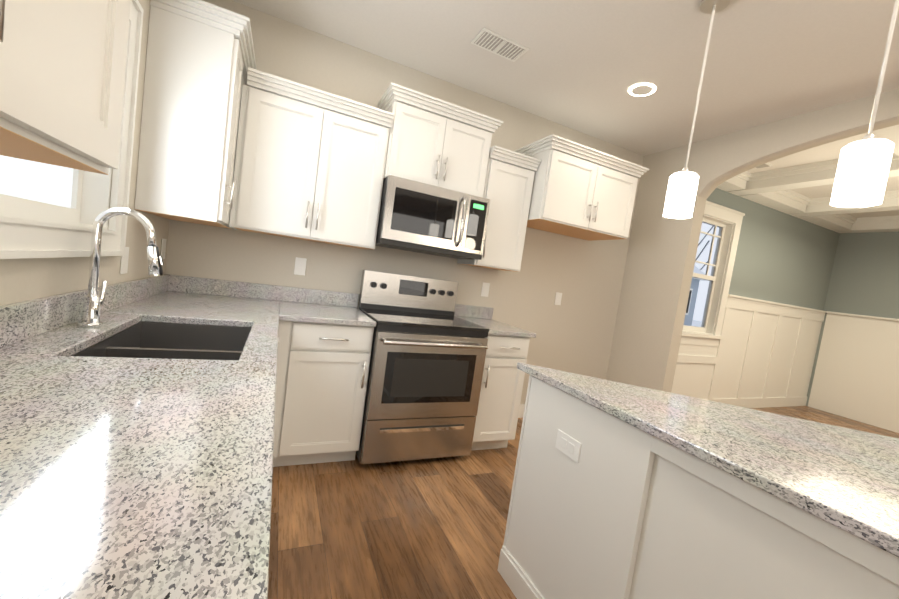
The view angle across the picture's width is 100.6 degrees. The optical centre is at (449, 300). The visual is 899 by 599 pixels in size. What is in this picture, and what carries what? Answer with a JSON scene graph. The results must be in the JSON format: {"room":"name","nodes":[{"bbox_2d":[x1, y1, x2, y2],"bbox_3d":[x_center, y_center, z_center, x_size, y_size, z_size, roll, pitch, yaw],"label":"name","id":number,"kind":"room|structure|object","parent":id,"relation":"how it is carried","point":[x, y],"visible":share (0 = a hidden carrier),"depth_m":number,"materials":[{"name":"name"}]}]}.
{"room":"kitchen","nodes":[
{"label":"kitchen","id":0,"kind":"room"},
{"bbox_2d":[0,0,169,305],"bbox_3d":[-0.347,-0.096,-0.924,0.150,2.720,7.000,6,4,-25],"label":"wall","id":1,"kind":"structure","parent":0,"point":[23,279],"depth_m":1.48,"materials":[{"name":"paint"}]},
{"bbox_2d":[0,0,130,174],"bbox_3d":[-0.538,-0.603,0.186,0.334,0.816,0.989,6,4,-25],"label":"upper cabinet","id":2,"kind":"object","parent":1,"relation":"attached to","point":[62,71],"visible":1,"depth_m":0.51,"materials":[{"name":"white wood"}]},
{"bbox_2d":[0,0,143,258],"bbox_3d":[-1.206,-0.645,1.113,0.160,1.010,0.920,6,4,-25],"label":"window","id":3,"kind":"structure","parent":1,"relation":"in","point":[50,211],"depth_m":1.30,"materials":[{"name":"white wood"}]},
{"bbox_2d":[0,274,167,349],"bbox_3d":[-0.964,0.115,0.564,0.020,0.102,3.848,6,4,-25],"label":"backsplash","id":4,"kind":"structure","parent":1,"relation":"attached to","point":[19,321],"depth_m":1.16,"materials":[{"name":"grey stone"}]},
{"bbox_2d":[120,247,128,273],"bbox_3d":[-1.452,-0.180,1.670,0.007,0.120,0.072,6,4,-25],"label":"outlet","id":5,"kind":"object","parent":1,"relation":"attached to","point":[124,259],"depth_m":1.66,"materials":[{"name":"white plastic"}]},
{"bbox_2d":[161,239,166,258],"bbox_3d":[-1.685,-0.306,2.201,0.007,0.120,0.072,6,4,-25],"label":"outlet","id":6,"kind":"object","parent":1,"relation":"attached to","point":[163,248],"depth_m":2.19,"materials":[{"name":"white plastic"}]},
{"bbox_2d":[135,0,256,228],"bbox_3d":[-1.329,-0.923,2.027,0.388,0.981,0.650,6,4,-25],"label":"upper cabinet","id":7,"kind":"object","parent":1,"relation":"attached to","point":[200,58],"visible":1,"depth_m":1.77,"materials":[{"name":"white wood"}]},
{"bbox_2d":[165,0,839,403],"bbox_3d":[1.981,-0.231,4.054,8.500,2.940,0.150,6,4,-25],"label":"wall","id":8,"kind":"structure","parent":0,"point":[574,331],"depth_m":3.27,"materials":[{"name":"paint"}]},
{"bbox_2d":[294,257,306,275],"bbox_3d":[-1.040,-0.240,2.603,0.072,0.120,0.007,6,4,-25],"label":"outlet","id":9,"kind":"object","parent":8,"relation":"attached to","point":[300,266],"depth_m":2.60,"materials":[{"name":"white plastic"}]},
{"bbox_2d":[229,75,392,249],"bbox_3d":[-0.886,-0.807,2.424,0.850,0.815,0.324,6,4,-25],"label":"upper cabinet","id":10,"kind":"object","parent":8,"relation":"attached to","point":[314,164],"depth_m":2.26,"materials":[{"name":"white wood"}]},
{"bbox_2d":[168,274,493,317],"bbox_3d":[-0.679,0.000,2.791,2.338,0.102,0.020,6,4,-25],"label":"backsplash","id":11,"kind":"structure","parent":8,"relation":"attached to","point":[190,285],"depth_m":2.54,"materials":[{"name":"grey stone"}]},
{"bbox_2d":[381,91,496,198],"bbox_3d":[-0.114,-1.054,2.739,0.752,0.520,0.324,6,4,-25],"label":"upper cabinet","id":12,"kind":"object","parent":8,"relation":"attached to","point":[436,146],"depth_m":2.58,"materials":[{"name":"white wood"}]},
{"bbox_2d":[375,175,489,259],"bbox_3d":[-0.146,-0.569,2.697,0.746,0.435,0.482,6,4,-25],"label":"over-the-range microwave","id":13,"kind":"object","parent":12,"relation":"attached to","point":[418,217],"visible":0.98,"depth_m":2.52,"materials":[{"name":"silver metal"}]},
{"bbox_2d":[481,282,489,296],"bbox_3d":[0.311,-0.097,3.231,0.072,0.120,0.007,6,4,-25],"label":"outlet","id":14,"kind":"object","parent":8,"relation":"attached to","point":[485,286],"depth_m":3.23,"materials":[{"name":"white plastic"}]},
{"bbox_2d":[457,151,537,271],"bbox_3d":[0.373,-0.673,3.008,0.419,0.815,0.324,6,4,-25],"label":"upper cabinet","id":15,"kind":"object","parent":8,"relation":"attached to","point":[510,180],"depth_m":2.87,"materials":[{"name":"white wood"}]},
{"bbox_2d":[518,404,524,417],"bbox_3d":[1.067,1.111,3.387,1.508,0.130,0.628,6,4,-25],"label":"baseboard","id":16,"kind":"structure","parent":8,"relation":"attached to","point":[521,410],"depth_m":3.54,"materials":[{"name":"white wood"}]},
{"bbox_2d":[554,292,561,304],"bbox_3d":[1.043,-0.019,3.570,0.072,0.120,0.007,6,4,-25],"label":"outlet","id":17,"kind":"object","parent":8,"relation":"attached to","point":[558,297],"depth_m":3.57,"materials":[{"name":"white plastic"}]},
{"bbox_2d":[514,134,648,240],"bbox_3d":[1.075,-0.899,3.190,1.037,0.601,0.513,6,4,-25],"label":"upper cabinet","id":18,"kind":"object","parent":8,"relation":"attached to","point":[580,191],"visible":0.96,"depth_m":2.97,"materials":[{"name":"white wood"}]},
{"bbox_2d":[680,200,744,346],"bbox_3d":[2.950,-0.309,4.441,1.170,1.665,0.180,6,4,-25],"label":"window","id":19,"kind":"structure","parent":8,"relation":"in","point":[712,263],"depth_m":4.58,"materials":[{"name":"white wood"}]},
{"bbox_2d":[671,294,826,407],"bbox_3d":[3.710,0.689,4.844,4.140,1.485,0.043,6,4,-25],"label":"wainscoting","id":20,"kind":"structure","parent":8,"relation":"attached to","point":[762,354],"depth_m":5.06,"materials":[{"name":"white wood"}]},
{"bbox_2d":[232,0,898,155],"bbox_3d":[1.597,-1.304,-0.208,4.030,0.100,7.300,6,4,-25],"label":"ceiling","id":21,"kind":"structure","parent":0,"point":[583,66],"depth_m":2.28,"materials":[{"name":"paint"}]},
{"bbox_2d":[471,28,528,61],"bbox_3d":[0.316,-1.600,2.346,0.330,0.011,0.170,6,4,-25],"label":"ceiling vent","id":22,"kind":"object","parent":21,"relation":"in","point":[497,44],"visible":1,"depth_m":2.33,"materials":[{"name":"white metal"}]},
{"bbox_2d":[628,83,655,95],"bbox_3d":[1.351,-1.478,2.618,0.175,0.006,0.175,6,5,-31],"label":"recessed light","id":23,"kind":"object","parent":21,"relation":"in","point":[643,89],"visible":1,"depth_m":2.59,"materials":[{"name":"white"}]},
{"bbox_2d":[663,0,729,218],"bbox_3d":[1.200,-0.927,1.816,0.126,1.028,0.126,6,4,-25],"label":"pendant light","id":24,"kind":"object","parent":21,"relation":"hanging from","point":[681,193],"visible":0.98,"depth_m":1.80,"materials":[{"name":"white glass"}]},
{"bbox_2d":[830,0,898,207],"bbox_3d":[1.493,-0.849,1.274,0.126,1.028,0.126,6,4,-25],"label":"pendant light","id":25,"kind":"object","parent":21,"relation":"hanging from","point":[863,168],"visible":1,"depth_m":1.27,"materials":[{"name":"white glass"}]},
{"bbox_2d":[268,406,898,598],"bbox_3d":[3.231,1.697,0.921,8.500,0.100,7.300,6,4,-25],"label":"floor","id":26,"kind":"structure","parent":0,"point":[432,528],"depth_m":1.82,"materials":[{"name":"brown wood"}]},
{"bbox_2d":[88,314,275,357],"bbox_3d":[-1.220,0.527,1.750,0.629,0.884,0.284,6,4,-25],"label":"sink","id":27,"kind":"object","parent":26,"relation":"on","point":[142,337],"depth_m":1.50,"materials":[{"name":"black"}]},
{"bbox_2d":[78,208,163,326],"bbox_3d":[-1.122,-0.113,1.296,0.218,0.408,0.097,6,4,-25],"label":"faucet","id":28,"kind":"object","parent":27,"relation":"on","point":[94,300],"visible":1,"depth_m":1.25,"materials":[{"name":"silver metal"}]},
{"bbox_2d":[104,290,279,329],"bbox_3d":[-1.286,0.036,2.032,0.653,0.030,0.908,6,4,-25],"label":"countertop","id":29,"kind":"structure","parent":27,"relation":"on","point":[176,305],"depth_m":1.85,"materials":[{"name":"grey stone"}]},
{"bbox_2d":[276,322,375,466],"bbox_3d":[-0.842,0.530,2.451,0.463,0.884,0.629,6,4,-25],"label":"base cabinet","id":30,"kind":"object","parent":26,"relation":"on","point":[324,370],"depth_m":2.16,"materials":[{"name":"white wood"}]},
{"bbox_2d":[0,354,279,598],"bbox_3d":[-0.365,0.305,-0.013,0.653,0.030,2.270,6,4,-25],"label":"countertop","id":31,"kind":"structure","parent":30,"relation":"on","point":[123,476],"depth_m":0.52,"materials":[{"name":"grey stone"}]},
{"bbox_2d":[280,302,375,325],"bbox_3d":[-0.804,0.077,2.395,0.529,0.030,0.653,6,4,-25],"label":"countertop","id":32,"kind":"structure","parent":30,"relation":"on","point":[289,311],"depth_m":2.21,"materials":[{"name":"grey stone"}]},
{"bbox_2d":[356,270,488,464],"bbox_3d":[-0.237,0.441,2.640,0.762,1.200,0.718,6,4,-25],"label":"range","id":33,"kind":"object","parent":26,"relation":"on","point":[426,365],"visible":0.96,"depth_m":2.40,"materials":[{"name":"silver metal"}]},
{"bbox_2d":[472,334,529,449],"bbox_3d":[0.237,0.645,2.952,0.385,0.884,0.629,6,4,-25],"label":"base cabinet","id":34,"kind":"object","parent":26,"relation":"on","point":[502,382],"depth_m":2.67,"materials":[{"name":"white wood"}]},
{"bbox_2d":[454,314,535,337],"bbox_3d":[0.313,0.195,2.914,0.406,0.030,0.653,6,4,-25],"label":"countertop","id":35,"kind":"structure","parent":34,"relation":"on","point":[505,331],"depth_m":2.73,"materials":[{"name":"grey stone"}]},
{"bbox_2d":[498,370,898,598],"bbox_3d":[1.208,0.923,0.874,1.119,0.884,2.127,6,4,-25],"label":"kitchen island","id":36,"kind":"object","parent":26,"relation":"on","point":[623,491],"depth_m":1.06,"materials":[{"name":"wood"}]},
{"bbox_2d":[517,362,898,549],"bbox_3d":[1.292,0.473,0.859,1.188,0.030,2.258,6,4,-25],"label":"island countertop","id":37,"kind":"structure","parent":36,"relation":"on","point":[851,476],"depth_m":1.01,"materials":[{"name":"grey stone"}]},
{"bbox_2d":[606,89,898,392],"bbox_3d":[3.269,0.156,0.819,0.130,2.970,7.150,6,4,-25],"label":"wall","id":38,"kind":"structure","parent":0,"point":[656,284],"depth_m":3.40,"materials":[{"name":"paint"}]},
{"bbox_2d":[716,124,898,232],"bbox_3d":[5.452,-0.936,1.658,4.375,0.270,7.150,6,4,-25],"label":"ceiling","id":39,"kind":"structure","parent":0,"point":[800,185],"depth_m":4.19,"materials":[{"name":"paint"}]},
{"bbox_2d":[755,164,768,168],"bbox_3d":[3.194,-1.424,3.885,0.280,0.004,0.110,6,4,-25],"label":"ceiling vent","id":40,"kind":"object","parent":39,"relation":"in","point":[762,166],"visible":0.36,"depth_m":3.92,"materials":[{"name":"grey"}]},
{"bbox_2d":[806,231,898,405],"bbox_3d":[7.208,0.594,2.566,0.150,2.940,7.000,6,4,-25],"label":"wall","id":41,"kind":"structure","parent":0,"point":[864,278],"depth_m":5.34,"materials":[{"name":"paint"}]},
{"bbox_2d":[808,311,898,432],"bbox_3d":[7.020,1.304,2.574,0.045,1.485,6.998,6,4,-25],"label":"wainscoting","id":42,"kind":"structure","parent":41,"relation":"attached to","point":[856,378],"depth_m":5.28,"materials":[{"name":"white wood"}]}
]}

